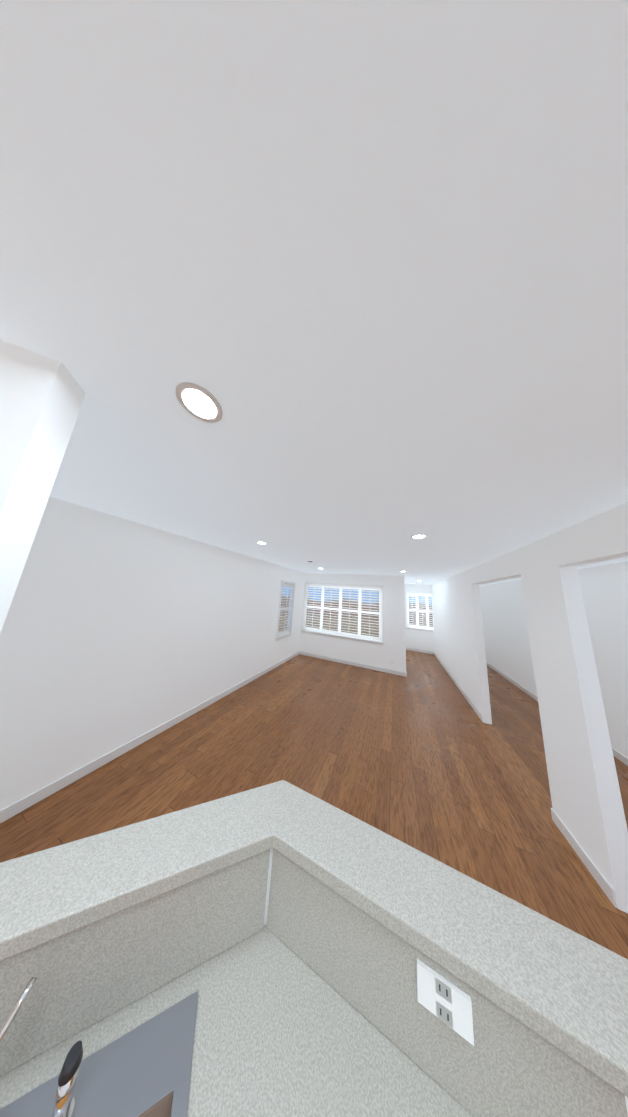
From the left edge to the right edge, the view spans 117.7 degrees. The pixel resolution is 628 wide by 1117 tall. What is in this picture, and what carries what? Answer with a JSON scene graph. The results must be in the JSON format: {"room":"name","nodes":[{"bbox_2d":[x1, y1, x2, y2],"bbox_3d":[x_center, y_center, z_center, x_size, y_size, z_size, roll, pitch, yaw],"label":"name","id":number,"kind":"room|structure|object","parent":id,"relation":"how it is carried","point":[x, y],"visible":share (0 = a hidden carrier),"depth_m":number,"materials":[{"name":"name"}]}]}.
{"room":"kitchen","nodes":[
{"label":"kitchen","id":0,"kind":"room"},
{"bbox_2d":[0,340,85,632],"bbox_3d":[-2.233,0.122,-2.006,0.380,2.785,5.705,-1,-12,23],"label":"wall","id":1,"kind":"structure","parent":0,"point":[41,398],"depth_m":0.63,"materials":[{"name":"paint"}]},
{"bbox_2d":[0,496,304,809],"bbox_3d":[-1.676,1.288,3.945,0.120,2.785,6.520,-1,-12,23],"label":"wall","id":2,"kind":"structure","parent":0,"point":[116,632],"depth_m":2.23,"materials":[{"name":"paint"}]},
{"bbox_2d":[0,651,299,822],"bbox_3d":[-1.706,2.603,3.666,0.014,0.100,6.254,-1,-12,23],"label":"baseboard","id":3,"kind":"structure","parent":2,"relation":"attached to","point":[15,808],"depth_m":2.15,"materials":[{"name":"white wood"}]},
{"bbox_2d":[276,580,295,640],"bbox_3d":[-0.877,1.533,5.768,0.153,1.670,0.860,-1,-12,23],"label":"living room window","id":4,"kind":"structure","parent":2,"relation":"in","point":[280,635],"depth_m":5.83,"materials":[{"name":"white wood"}]},
{"bbox_2d":[0,650,627,958],"bbox_3d":[0.595,2.423,1.437,6.600,0.060,15.600,-1,-12,23],"label":"floor","id":5,"kind":"structure","parent":0,"point":[423,757],"depth_m":2.21,"materials":[{"name":"brown wood"}]},
{"bbox_2d":[0,848,379,1116],"bbox_3d":[-0.589,1.473,0.113,1.083,1.148,1.206,-1,-12,23],"label":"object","id":6,"kind":"structure","parent":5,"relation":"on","point":[209,995],"depth_m":0.50,"materials":[{"name":"grey stone"}]},
{"bbox_2d":[380,1036,471,1116],"bbox_3d":[-0.848,0.975,-0.820,1.738,0.080,3.308,-1,-12,23],"label":"countertop","id":7,"kind":"structure","parent":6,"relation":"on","point":[405,1091],"depth_m":0.44,"materials":[{"name":"grey stone"}]},
{"bbox_2d":[0,976,82,1116],"bbox_3d":[-0.573,1.056,0.313,0.210,0.206,0.279,8,-11,-21],"label":"faucet","id":8,"kind":"object","parent":7,"relation":"on","point":[58,1091],"depth_m":0.41,"materials":[{"name":"silver metal"}]},
{"bbox_2d":[0,0,627,585],"bbox_3d":[0.791,-0.396,1.970,6.600,0.120,15.600,-1,-12,23],"label":"ceiling","id":9,"kind":"structure","parent":0,"point":[358,268],"depth_m":0.44,"materials":[{"name":"paint"}]},
{"bbox_2d":[175,381,222,422],"bbox_3d":[-0.474,-0.642,0.791,0.170,0.007,0.170,-1,-12,23],"label":"recessed light","id":10,"kind":"object","parent":9,"relation":"in","point":[197,401],"visible":1,"depth_m":0.78,"materials":[{"name":"white"}]},
{"bbox_2d":[411,534,426,538],"bbox_3d":[1.221,-0.255,2.210,0.170,0.007,0.170,-1,-12,23],"label":"recessed light","id":11,"kind":"object","parent":9,"relation":"in","point":[418,536],"visible":0.96,"depth_m":2.19,"materials":[{"name":"white"}]},
{"bbox_2d":[300,573,405,672],"bbox_3d":[1.132,1.903,6.159,3.300,2.785,0.120,-1,-12,23],"label":"wall","id":12,"kind":"structure","parent":0,"point":[393,647],"depth_m":5.76,"materials":[{"name":"paint"}]},
{"bbox_2d":[301,582,383,644],"bbox_3d":[0.871,1.714,6.291,2.720,1.750,0.153,-1,-12,23],"label":"living room window","id":13,"kind":"structure","parent":12,"relation":"in","point":[358,637],"depth_m":6.21,"materials":[{"name":"white wood"}]},
{"bbox_2d":[299,651,405,676],"bbox_3d":[1.014,3.206,5.848,3.299,0.100,0.014,-1,-12,23],"label":"baseboard","id":14,"kind":"structure","parent":12,"relation":"attached to","point":[356,664],"depth_m":5.74,"materials":[{"name":"white wood"}]},
{"bbox_2d":[405,584,433,651],"bbox_3d":[5.163,2.505,7.852,3.020,2.785,0.120,-1,-12,23],"label":"wall","id":15,"kind":"structure","parent":0,"point":[420,640],"depth_m":8.00,"materials":[{"name":"paint"}]},
{"bbox_2d":[405,591,433,631],"bbox_3d":[4.631,2.255,8.114,1.300,1.600,0.153,-1,-12,23],"label":"room window","id":16,"kind":"structure","parent":15,"relation":"in","point":[418,627],"depth_m":8.14,"materials":[{"name":"white wood"}]},
{"bbox_2d":[406,648,433,653],"bbox_3d":[5.008,3.808,7.557,2.680,0.100,0.014,-1,-12,23],"label":"baseboard","id":17,"kind":"structure","parent":15,"relation":"attached to","point":[421,651],"depth_m":7.82,"materials":[{"name":"white wood"}]},
{"bbox_2d":[263,848,627,1113],"bbox_3d":[-0.206,1.538,0.320,1.670,1.150,0.780,-1,-12,23],"label":"wall","id":18,"kind":"structure","parent":0,"point":[267,897],"depth_m":0.67,"materials":[{"name":"paint"}]},
{"bbox_2d":[0,796,279,960],"bbox_3d":[-0.631,0.940,0.524,0.786,0.040,0.630,-1,-12,23],"label":"countertop","id":19,"kind":"structure","parent":18,"relation":"on","point":[46,895],"depth_m":0.57,"materials":[{"name":"stone"}]},
{"bbox_2d":[252,780,627,1096],"bbox_3d":[0.290,1.016,0.587,1.027,0.040,0.193,-1,-12,23],"label":"countertop","id":20,"kind":"structure","parent":18,"relation":"on","point":[564,989],"depth_m":0.51,"materials":[{"name":"stone"}]},
{"bbox_2d":[417,959,473,1045],"bbox_3d":[0.321,1.093,0.470,0.115,0.072,0.008,-1,-12,23],"label":"outlet","id":21,"kind":"object","parent":18,"relation":"attached to","point":[445,1001],"visible":1,"depth_m":0.47,"materials":[{"name":"white plastic"}]},
{"bbox_2d":[380,923,627,1116],"bbox_3d":[0.223,1.140,0.514,0.816,0.235,0.012,-1,-12,23],"label":"backsplash","id":22,"kind":"structure","parent":18,"relation":"attached to","point":[510,1070],"depth_m":0.43,"materials":[{"name":"beige stone"}]},
{"bbox_2d":[431,502,627,912],"bbox_3d":[3.398,1.678,4.134,0.120,2.785,8.270,-1,-12,23],"label":"wall","id":23,"kind":"structure","parent":0,"point":[587,803],"depth_m":1.75,"materials":[{"name":"paint"}]},
{"bbox_2d":[434,652,482,721],"bbox_3d":[3.928,3.345,5.511,0.014,0.100,4.680,-1,-12,23],"label":"baseboard","id":24,"kind":"structure","parent":23,"relation":"attached to","point":[476,710],"depth_m":4.37,"materials":[{"name":"white wood"}]},
{"bbox_2d":[551,808,616,907],"bbox_3d":[2.265,2.494,1.627,0.014,0.100,0.600,-1,-12,23],"label":"baseboard","id":25,"kind":"structure","parent":23,"relation":"attached to","point":[599,878],"depth_m":1.55,"materials":[{"name":"white wood"}]},
{"bbox_2d":[479,561,627,757],"bbox_3d":[4.829,1.674,3.589,0.120,2.785,8.148,-1,-12,23],"label":"wall","id":26,"kind":"structure","parent":0,"point":[604,588],"depth_m":3.04,"materials":[{"name":"paint"}]},
{"bbox_2d":[486,662,627,765],"bbox_3d":[4.672,2.990,3.362,0.014,0.100,8.120,-1,-12,23],"label":"baseboard","id":27,"kind":"structure","parent":26,"relation":"attached to","point":[620,757],"depth_m":4.57,"materials":[{"name":"white wood"}]},
{"label":"outside","id":28,"kind":"structure","parent":0,"visible":0},
{"bbox_2d":[278,587,432,636],"bbox_3d":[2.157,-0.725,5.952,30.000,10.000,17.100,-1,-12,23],"label":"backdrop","id":29,"kind":"structure","parent":28,"point":[354,627],"depth_m":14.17,"materials":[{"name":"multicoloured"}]}
]}

